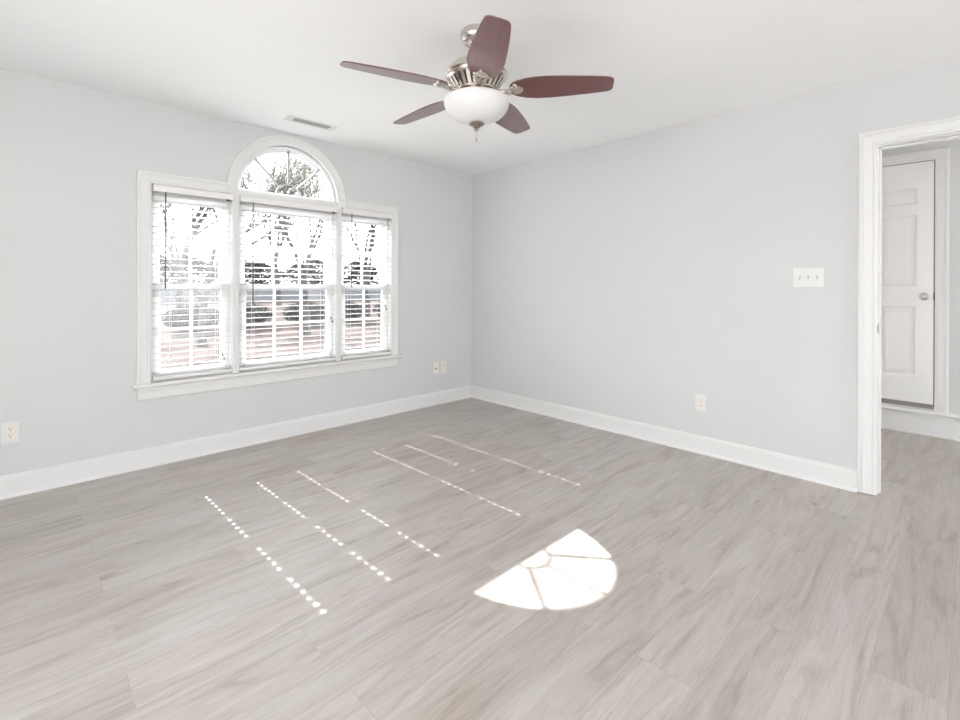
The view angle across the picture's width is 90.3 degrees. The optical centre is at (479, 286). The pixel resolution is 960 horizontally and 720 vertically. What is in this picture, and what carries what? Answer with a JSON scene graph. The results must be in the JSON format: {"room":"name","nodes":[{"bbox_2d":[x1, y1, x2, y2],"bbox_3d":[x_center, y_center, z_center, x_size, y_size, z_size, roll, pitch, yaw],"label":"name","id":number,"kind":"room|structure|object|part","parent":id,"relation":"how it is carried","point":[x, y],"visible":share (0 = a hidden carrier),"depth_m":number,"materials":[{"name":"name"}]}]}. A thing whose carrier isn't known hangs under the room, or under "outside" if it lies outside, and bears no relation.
{"room":"empty bedroom","nodes":[
{"label":"empty bedroom","id":0,"kind":"room"},
{"bbox_2d":[0,68,471,475],"bbox_3d":[-1.986,-0.014,3.516,5.460,2.440,0.140,0,0,-44],"label":"wall","id":1,"kind":"structure","parent":0,"point":[71,156],"depth_m":3.07,"materials":[{"name":"paint"}]},
{"bbox_2d":[1,420,19,444],"bbox_3d":[-2.688,0.836,2.733,0.080,0.124,0.009,0,0,-44],"label":"wall outlet","id":2,"kind":"object","parent":1,"relation":"attached to","point":[10,431],"visible":1,"depth_m":2.73,"materials":[{"name":"white plastic"}]},
{"bbox_2d":[6,433,14,438],"bbox_3d":[-2.686,0.855,2.731,0.034,0.028,0.004,0,0,-44],"label":"receptacle","id":3,"kind":"object","parent":2,"relation":"attached to","point":[8,435],"depth_m":2.73,"materials":[{"name":"white plastic"}]},
{"bbox_2d":[6,426,14,431],"bbox_3d":[-2.686,0.816,2.731,0.034,0.028,0.004,0,0,-44],"label":"receptacle","id":4,"kind":"object","parent":2,"relation":"attached to","point":[8,428],"depth_m":2.73,"materials":[{"name":"white plastic"}]},
{"bbox_2d":[150,184,232,382],"bbox_3d":[-2.073,-0.022,3.425,0.509,1.335,0.130,0,0,-44],"label":"window","id":5,"kind":"structure","parent":1,"relation":"in","point":[225,323],"depth_m":3.44,"materials":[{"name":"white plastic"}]},
{"bbox_3d":[-2.091,-0.303,3.444,0.457,0.643,0.032,0,0,-44],"label":"sash","id":6,"kind":"part","parent":5,"relation":"part of","materials":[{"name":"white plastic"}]},
{"bbox_2d":[160,206,218,283],"bbox_3d":[-2.091,-0.303,3.444,0.377,0.571,0.016,0,0,-44],"label":"grille","id":7,"kind":"object","parent":5,"relation":"attached to","point":[190,244],"depth_m":3.44,"materials":[{"name":"white plastic"}]},
{"bbox_3d":[-2.068,0.308,3.419,0.457,0.651,0.032,0,0,-44],"label":"sash","id":8,"kind":"part","parent":5,"relation":"part of","materials":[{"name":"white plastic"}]},
{"bbox_2d":[161,289,219,366],"bbox_3d":[-2.068,0.296,3.419,0.377,0.555,0.016,0,0,-44],"label":"grille","id":9,"kind":"object","parent":5,"relation":"attached to","point":[191,292],"depth_m":3.41,"materials":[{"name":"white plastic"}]},
{"bbox_2d":[152,184,232,379],"bbox_3d":[-2.021,-0.027,3.376,0.494,1.314,0.078,0,0,-44],"label":"window blind","id":10,"kind":"object","parent":5,"relation":"attached to","point":[165,189],"visible":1,"depth_m":3.37,"materials":[{"name":"white"}]},
{"bbox_3d":[-2.130,-0.014,3.288,0.002,1.260,0.054,0,0,-44],"label":"ladder cord","id":11,"kind":"part","parent":10,"relation":"part of","materials":[{"name":"white fabric"}]},
{"bbox_3d":[-2.032,0.620,3.385,0.486,0.020,0.054,0,0,-44],"label":"rail","id":12,"kind":"part","parent":10,"relation":"part of","materials":[{"name":"white"}]},
{"bbox_3d":[-1.925,-0.014,3.486,0.002,1.260,0.054,0,0,-44],"label":"ladder cord","id":13,"kind":"part","parent":10,"relation":"part of","materials":[{"name":"white fabric"}]},
{"bbox_2d":[0,385,470,499],"bbox_3d":[-1.989,1.143,3.400,5.300,0.127,0.028,0,0,-44],"label":"baseboard","id":14,"kind":"structure","parent":1,"relation":"attached to","point":[42,479],"depth_m":3.39,"materials":[{"name":"white paint"}]},
{"bbox_2d":[232,194,239,372],"bbox_3d":[-1.858,-0.023,3.602,0.045,1.339,0.116,0,0,-44],"label":"trim","id":15,"kind":"structure","parent":1,"relation":"attached to","point":[236,197],"depth_m":3.56,"materials":[{"name":"white paint"}]},
{"bbox_2d":[136,135,398,384],"bbox_3d":[-1.518,-0.279,3.856,2.058,1.854,0.023,0,0,-44],"label":"trim","id":16,"kind":"structure","parent":1,"relation":"attached to","point":[145,179],"depth_m":3.39,"materials":[{"name":"white paint"}]},
{"bbox_2d":[132,354,402,400],"bbox_3d":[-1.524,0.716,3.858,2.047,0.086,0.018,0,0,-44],"label":"trim","id":17,"kind":"structure","parent":1,"relation":"attached to","point":[243,381],"depth_m":3.66,"materials":[{"name":"white paint"}]},
{"bbox_2d":[238,146,334,202],"bbox_3d":[-1.576,-0.928,3.909,0.814,0.407,0.064,0,0,-44],"label":"window","id":18,"kind":"structure","parent":1,"relation":"in","point":[310,161],"depth_m":3.92,"materials":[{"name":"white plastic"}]},
{"bbox_2d":[254,151,319,195],"bbox_3d":[-1.566,-0.921,3.899,0.535,0.370,0.016,0,0,-44],"label":"grille","id":19,"kind":"object","parent":18,"relation":"attached to","point":[299,154],"depth_m":3.90,"materials":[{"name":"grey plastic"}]},
{"bbox_2d":[239,202,335,371],"bbox_3d":[-1.575,-0.019,3.908,0.788,1.333,0.130,0,0,-44],"label":"window","id":20,"kind":"structure","parent":1,"relation":"in","point":[328,321],"depth_m":3.91,"materials":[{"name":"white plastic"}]},
{"bbox_2d":[245,214,322,283],"bbox_3d":[-1.593,-0.300,3.928,0.656,0.569,0.016,0,0,-44],"label":"grille","id":21,"kind":"object","parent":20,"relation":"attached to","point":[272,216],"depth_m":3.97,"materials":[{"name":"white plastic"}]},
{"bbox_3d":[-1.593,-0.300,3.928,0.736,0.641,0.032,0,0,-44],"label":"sash","id":22,"kind":"part","parent":20,"relation":"part of","materials":[{"name":"white plastic"}]},
{"bbox_3d":[-1.570,0.310,3.902,0.736,0.651,0.032,0,0,-44],"label":"sash","id":23,"kind":"part","parent":20,"relation":"part of","materials":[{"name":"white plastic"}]},
{"bbox_2d":[246,290,325,357],"bbox_3d":[-1.570,0.298,3.902,0.656,0.555,0.016,0,0,-44],"label":"grille","id":24,"kind":"object","parent":20,"relation":"attached to","point":[274,291],"depth_m":3.94,"materials":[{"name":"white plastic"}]},
{"bbox_2d":[239,195,337,369],"bbox_3d":[-1.526,-0.025,3.857,0.778,1.314,0.078,0,0,-44],"label":"window blind","id":25,"kind":"object","parent":20,"relation":"attached to","point":[250,199],"visible":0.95,"depth_m":3.83,"materials":[{"name":"white plastic"}]},
{"bbox_3d":[-1.742,-0.013,3.664,0.002,1.260,0.054,0,0,-44],"label":"ladder cord","id":26,"kind":"part","parent":25,"relation":"part of","materials":[{"name":"white fabric"}]},
{"bbox_3d":[-1.536,0.622,3.866,0.770,0.020,0.054,0,0,-44],"label":"rail","id":27,"kind":"part","parent":25,"relation":"part of","materials":[{"name":"white"}]},
{"bbox_3d":[-1.341,-0.012,4.053,0.002,1.260,0.054,0,0,-44],"label":"ladder cord","id":28,"kind":"part","parent":25,"relation":"part of","materials":[{"name":"white fabric"}]},
{"bbox_3d":[-1.263,-0.188,4.066,0.010,0.892,0.002,0,0,-44],"label":"lift cord","id":29,"kind":"part","parent":25,"relation":"part of","materials":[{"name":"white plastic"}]},
{"bbox_2d":[238,190,337,206],"bbox_3d":[-1.564,-0.705,3.896,0.810,0.039,0.120,0,0,-44],"label":"trim","id":30,"kind":"structure","parent":1,"relation":"attached to","point":[241,192],"depth_m":3.83,"materials":[{"name":"white paint"}]},
{"bbox_2d":[336,207,341,360],"bbox_3d":[-1.261,-0.021,4.182,0.045,1.339,0.116,0,0,-44],"label":"trim","id":31,"kind":"structure","parent":1,"relation":"attached to","point":[339,209],"depth_m":4.14,"materials":[{"name":"white paint"}]},
{"bbox_2d":[341,214,390,359],"bbox_3d":[-1.075,-0.018,4.394,0.517,1.335,0.130,0,0,-44],"label":"window","id":32,"kind":"structure","parent":1,"relation":"in","point":[386,316],"depth_m":4.49,"materials":[{"name":"white plastic"}]},
{"bbox_2d":[343,224,379,284],"bbox_3d":[-1.093,-0.299,4.414,0.385,0.571,0.016,0,0,-44],"label":"grille","id":33,"kind":"object","parent":32,"relation":"attached to","point":[361,272],"depth_m":4.41,"materials":[{"name":"white plastic"}]},
{"bbox_3d":[-1.093,-0.299,4.414,0.465,0.643,0.032,0,0,-44],"label":"sash","id":34,"kind":"part","parent":32,"relation":"part of","materials":[{"name":"white plastic"}]},
{"bbox_3d":[-1.070,0.312,4.388,0.465,0.651,0.032,0,0,-44],"label":"sash","id":35,"kind":"part","parent":32,"relation":"part of","materials":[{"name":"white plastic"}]},
{"bbox_2d":[345,290,381,348],"bbox_3d":[-1.070,0.300,4.388,0.385,0.555,0.016,0,0,-44],"label":"grille","id":36,"kind":"object","parent":32,"relation":"attached to","point":[363,291],"depth_m":4.39,"materials":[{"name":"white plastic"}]},
{"bbox_2d":[341,208,392,358],"bbox_3d":[-1.026,-0.024,4.343,0.507,1.314,0.078,0,0,-44],"label":"window blind","id":37,"kind":"object","parent":32,"relation":"attached to","point":[351,212],"visible":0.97,"depth_m":4.33,"materials":[{"name":"white"}]},
{"bbox_3d":[-1.161,-0.011,4.228,0.002,1.260,0.054,0,0,-44],"label":"ladder cord","id":38,"kind":"part","parent":37,"relation":"part of","materials":[{"name":"white fabric"}]},
{"bbox_3d":[-1.036,0.623,4.352,0.499,0.020,0.054,0,0,-44],"label":"rail","id":39,"kind":"part","parent":37,"relation":"part of","materials":[{"name":"white"}]},
{"bbox_3d":[-0.942,-0.010,4.442,0.002,1.260,0.054,0,0,-44],"label":"ladder cord","id":40,"kind":"part","parent":37,"relation":"part of","materials":[{"name":"white fabric"}]},
{"bbox_3d":[-0.877,-0.231,4.441,0.010,0.802,0.002,0,0,-44],"label":"lift cord","id":41,"kind":"part","parent":37,"relation":"part of","materials":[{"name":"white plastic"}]},
{"bbox_2d":[433,361,438,373],"bbox_3d":[-0.450,0.837,4.904,0.078,0.126,0.015,0,0,-44],"label":"cable jack plate","id":42,"kind":"object","parent":1,"relation":"attached to","point":[435,364],"visible":1,"depth_m":4.90,"materials":[{"name":"white plastic"}]},
{"bbox_2d":[441,360,445,372],"bbox_3d":[-0.379,0.838,4.976,0.078,0.126,0.009,0,0,-44],"label":"wall outlet","id":43,"kind":"object","parent":1,"relation":"attached to","point":[443,363],"visible":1,"depth_m":4.97,"materials":[{"name":"white plastic"}]},
{"bbox_2d":[161,289,380,304],"bbox_3d":[-6.211,0.577,47.422,170.000,0.940,19.000,0,0,-44],"label":"road","id":44,"kind":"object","parent":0,"point":[314,295],"depth_m":33.89,"materials":[{"name":"grey asphalt"}]},
{"bbox_2d":[0,397,959,719],"bbox_3d":[3.012,1.273,2.702,11.500,0.100,8.000,0,0,-44],"label":"floor","id":45,"kind":"structure","parent":0,"point":[470,558],"depth_m":1.94,"materials":[{"name":"grey wood"}]},
{"bbox_2d":[0,0,959,174],"bbox_3d":[3.020,-1.267,2.702,11.500,0.100,8.000,0,0,-44],"label":"ceiling","id":46,"kind":"structure","parent":0,"point":[260,63],"depth_m":2.53,"materials":[{"name":"paint"}]},
{"bbox_2d":[284,115,338,130],"bbox_3d":[-1.268,-1.229,3.599,0.372,0.005,0.124,0,0,-44],"label":"ceiling vent","id":47,"kind":"object","parent":46,"relation":"in","point":[292,118],"visible":1,"depth_m":3.59,"materials":[{"name":"white plastic"}]},
{"bbox_2d":[340,15,613,141],"bbox_3d":[-0.066,-0.962,2.280,1.172,0.531,1.228,0,0,-27],"label":"ceiling fan","id":48,"kind":"object","parent":46,"relation":"hanging from","point":[476,100],"visible":1,"depth_m":2.20,"materials":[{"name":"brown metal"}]},
{"bbox_3d":[-0.370,-0.940,2.118,0.482,0.006,0.158,0,13,-27],"label":"blade","id":49,"kind":"part","parent":48,"relation":"part of","materials":[{"name":"brown wood"}]},
{"bbox_3d":[-0.299,-0.940,2.583,0.482,0.006,0.158,-1,12,45],"label":"blade","id":50,"kind":"part","parent":48,"relation":"part of","materials":[{"name":"brown wood"}]},
{"bbox_3d":[-0.017,-0.845,2.301,0.316,0.121,0.316,0,0,-44],"label":"lamp shade","id":51,"kind":"part","parent":48,"relation":"part of","materials":[{"name":"white glass"}]},
{"bbox_3d":[0.034,-0.939,1.906,0.158,0.006,0.482,13,-1,-7],"label":"blade","id":52,"kind":"part","parent":48,"relation":"part of","materials":[{"name":"brown wood"}]},
{"bbox_3d":[0.158,-0.939,2.660,0.158,0.006,0.482,-14,-7,25],"label":"blade","id":53,"kind":"part","parent":48,"relation":"part of","materials":[{"name":"brown wood"}]},
{"bbox_3d":[0.378,-0.938,2.237,0.482,0.006,0.158,1,-12,9],"label":"blade","id":54,"kind":"part","parent":48,"relation":"part of","materials":[{"name":"brown wood"}]},
{"bbox_2d":[471,57,959,494],"bbox_3d":[2.736,0.002,2.430,0.120,2.440,8.000,0,0,-44],"label":"wall","id":55,"kind":"structure","parent":0,"point":[633,278],"depth_m":3.50,"materials":[{"name":"paint"}]},
{"bbox_2d":[471,385,856,492],"bbox_3d":[1.065,1.153,4.040,0.028,0.127,3.368,0,0,-44],"label":"baseboard","id":56,"kind":"structure","parent":55,"relation":"attached to","point":[844,478],"depth_m":3.53,"materials":[{"name":"white paint"}]},
{"bbox_2d":[695,394,706,411],"bbox_3d":[1.614,0.850,3.489,0.009,0.124,0.080,0,0,-44],"label":"wall outlet","id":57,"kind":"object","parent":55,"relation":"attached to","point":[700,400],"visible":1,"depth_m":3.48,"materials":[{"name":"white plastic"}]},
{"bbox_2d":[793,267,823,286],"bbox_3d":[2.072,-0.057,3.014,0.020,0.124,0.166,0,0,-44],"label":"light switch","id":58,"kind":"object","parent":55,"relation":"attached to","point":[802,277],"visible":1,"depth_m":3.02,"materials":[{"name":"white plastic"}]},
{"bbox_2d":[857,116,959,494],"bbox_3d":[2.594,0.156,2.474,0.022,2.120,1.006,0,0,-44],"label":"trim","id":59,"kind":"structure","parent":55,"relation":"attached to","point":[868,142],"depth_m":2.79,"materials":[{"name":"white paint"}]},
{"bbox_2d":[881,138,959,421],"bbox_3d":[4.004,0.006,3.662,0.100,2.440,8.000,0,0,-44],"label":"wall","id":60,"kind":"structure","parent":0,"point":[954,144],"depth_m":3.82,"materials":[{"name":"paint"}]},
{"bbox_2d":[881,160,934,404],"bbox_3d":[3.410,-0.033,4.139,0.087,1.990,0.768,0,0,-44],"label":"door","id":61,"kind":"structure","parent":60,"relation":"in","point":[908,295],"depth_m":4.00,"materials":[{"name":"white paint"}]},
{"bbox_3d":[3.628,0.082,3.902,0.072,0.064,0.064,0,0,-44],"label":"knob","id":62,"kind":"part","parent":61,"relation":"part of","materials":[{"name":"silver metal"}]},
{"bbox_2d":[881,147,949,413],"bbox_3d":[3.432,-0.050,4.165,0.021,2.137,0.942,0,0,-44],"label":"trim","id":63,"kind":"structure","parent":60,"relation":"attached to","point":[941,156],"depth_m":3.86,"materials":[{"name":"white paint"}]},
{"bbox_2d":[881,408,953,440],"bbox_3d":[3.441,1.135,4.147,0.028,0.178,0.965,0,0,-44],"label":"trim","id":64,"kind":"structure","parent":60,"relation":"attached to","point":[895,420],"depth_m":3.95,"materials":[{"name":"white paint"}]},
{"bbox_2d":[881,404,958,418],"bbox_3d":[3.434,1.032,4.145,0.041,0.028,1.018,0,0,-44],"label":"trim","id":65,"kind":"structure","parent":60,"relation":"attached to","point":[955,416],"depth_m":3.93,"materials":[{"name":"white paint"}]},
{"bbox_2d":[954,421,959,441],"bbox_3d":[5.259,1.156,2.275,0.028,0.150,4.255,0,0,-44],"label":"baseboard","id":66,"kind":"structure","parent":60,"relation":"attached to","point":[956,424],"depth_m":3.79,"materials":[{"name":"white paint"}]},
{"label":"outside","id":67,"kind":"structure","parent":0,"visible":0},
{"bbox_2d":[160,301,380,368],"bbox_3d":[-27.644,1.169,69.474,170.000,2.300,129.500,0,0,-44],"label":"ground","id":68,"kind":"structure","parent":67,"point":[372,326],"depth_m":15.58,"materials":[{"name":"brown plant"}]},
{"bbox_2d":[160,257,198,283],"bbox_3d":[-35.422,-1.714,53.230,7.511,3.514,7.631,0,0,-44],"label":"evergreen tree","id":69,"kind":"object","parent":68,"relation":"on","point":[161,260],"visible":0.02,"depth_m":52.68,"materials":[{"name":"grey plant"}]},
{"bbox_2d":[160,255,216,283],"bbox_3d":[-28.887,-1.514,46.930,6.996,3.170,7.025,0,0,-44],"label":"evergreen tree","id":70,"kind":"object","parent":68,"relation":"on","point":[186,262],"visible":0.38,"depth_m":46.02,"materials":[{"name":"grey plant"}]},
{"bbox_2d":[161,304,219,331],"bbox_3d":[-10.175,1.133,16.898,1.906,1.055,1.933,0,0,-44],"label":"shrub","id":71,"kind":"object","parent":68,"relation":"on","point":[181,318],"visible":0.53,"depth_m":16.50,"materials":[{"name":"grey plant"}]},
{"bbox_2d":[160,162,267,307],"bbox_3d":[-12.333,-2.830,21.869,6.260,8.237,6.643,0,0,-44],"label":"bare tree","id":72,"kind":"object","parent":68,"relation":"on","point":[194,232],"visible":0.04,"depth_m":21.67,"materials":[{"name":"grey plant"}]},
{"bbox_2d":[205,258,267,283],"bbox_3d":[-29.643,-1.819,58.732,7.660,3.762,7.655,0,0,-44],"label":"evergreen tree","id":73,"kind":"object","parent":68,"relation":"on","point":[245,258],"visible":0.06,"depth_m":58.24,"materials":[{"name":"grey plant"}]},
{"bbox_2d":[160,153,327,345],"bbox_3d":[-7.275,-1.691,12.904,7.732,6.969,5.183,0,0,-14],"label":"bare tree","id":74,"kind":"object","parent":68,"relation":"on","point":[298,180],"visible":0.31,"depth_m":13.35,"materials":[{"name":"grey plant"}]},
{"bbox_2d":[246,304,272,326],"bbox_3d":[-9.090,1.143,18.832,1.833,0.958,1.870,0,0,-8],"label":"shrub","id":75,"kind":"object","parent":68,"relation":"on","point":[263,310],"visible":0.52,"depth_m":18.51,"materials":[{"name":"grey plant"}]},
{"bbox_2d":[244,261,289,283],"bbox_3d":[-24.196,-1.374,51.655,7.104,2.909,6.859,0,0,-44],"label":"evergreen tree","id":76,"kind":"object","parent":68,"relation":"on","point":[256,270],"visible":0.45,"depth_m":50.51,"materials":[{"name":"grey plant"}]},
{"bbox_2d":[246,155,323,305],"bbox_3d":[-11.366,-3.540,27.482,5.797,9.328,5.881,0,0,-44],"label":"bare tree","id":77,"kind":"object","parent":68,"relation":"on","point":[276,276],"visible":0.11,"depth_m":26.95,"materials":[{"name":"grey plant"}]},
{"bbox_2d":[274,264,322,283],"bbox_3d":[-24.078,-1.609,64.298,7.783,3.380,7.542,0,0,-44],"label":"evergreen tree","id":78,"kind":"object","parent":68,"relation":"on","point":[294,265],"visible":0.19,"depth_m":62.85,"materials":[{"name":"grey plant"}]},
{"bbox_2d":[241,153,357,334],"bbox_3d":[-6.965,-1.909,18.567,7.182,7.433,6.068,0,0,-44],"label":"bare tree","id":79,"kind":"object","parent":68,"relation":"on","point":[304,292],"visible":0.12,"depth_m":17.49,"materials":[{"name":"grey plant"}]},
{"bbox_2d":[282,301,324,323],"bbox_3d":[-7.239,1.133,19.901,1.827,1.060,1.930,0,0,-44],"label":"shrub","id":80,"kind":"object","parent":68,"relation":"on","point":[295,310],"visible":0.59,"depth_m":19.52,"materials":[{"name":"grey plant"}]},
{"bbox_2d":[286,260,343,283],"bbox_3d":[-19.473,-1.598,56.187,7.017,3.388,6.916,0,0,-44],"label":"evergreen tree","id":81,"kind":"object","parent":68,"relation":"on","point":[311,261],"visible":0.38,"depth_m":55.05,"materials":[{"name":"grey plant"}]},
{"bbox_2d":[313,180,378,316],"bbox_3d":[-5.784,-2.812,23.049,6.882,8.766,4.537,0,0,-15],"label":"bare tree","id":82,"kind":"object","parent":68,"relation":"on","point":[367,297],"visible":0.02,"depth_m":24.02,"materials":[{"name":"grey plant"}]},
{"bbox_2d":[345,301,365,318],"bbox_3d":[-6.158,1.129,21.824,1.897,0.991,1.934,0,0,-44],"label":"shrub","id":83,"kind":"object","parent":68,"relation":"on","point":[354,309],"visible":0.41,"depth_m":21.50,"materials":[{"name":"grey plant"}]},
{"bbox_2d":[343,261,377,284],"bbox_3d":[-18.299,-1.854,69.891,7.699,3.909,7.315,0,0,-44],"label":"evergreen tree","id":84,"kind":"object","parent":68,"relation":"on","point":[353,262],"visible":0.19,"depth_m":69.20,"materials":[{"name":"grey plant"}]},
{"bbox_2d":[343,264,378,284],"bbox_3d":[-14.651,-1.415,60.839,7.063,3.056,6.934,0,0,-44],"label":"evergreen tree","id":85,"kind":"object","parent":68,"relation":"on","point":[355,267],"visible":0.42,"depth_m":59.45,"materials":[{"name":"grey plant"}]},
{"bbox_2d":[373,301,380,316],"bbox_3d":[-4.208,1.149,22.959,1.879,1.036,1.860,0,0,-44],"label":"shrub","id":86,"kind":"object","parent":68,"relation":"on","point":[378,310],"visible":0.14,"depth_m":22.68,"materials":[{"name":"grey plant"}]}
]}

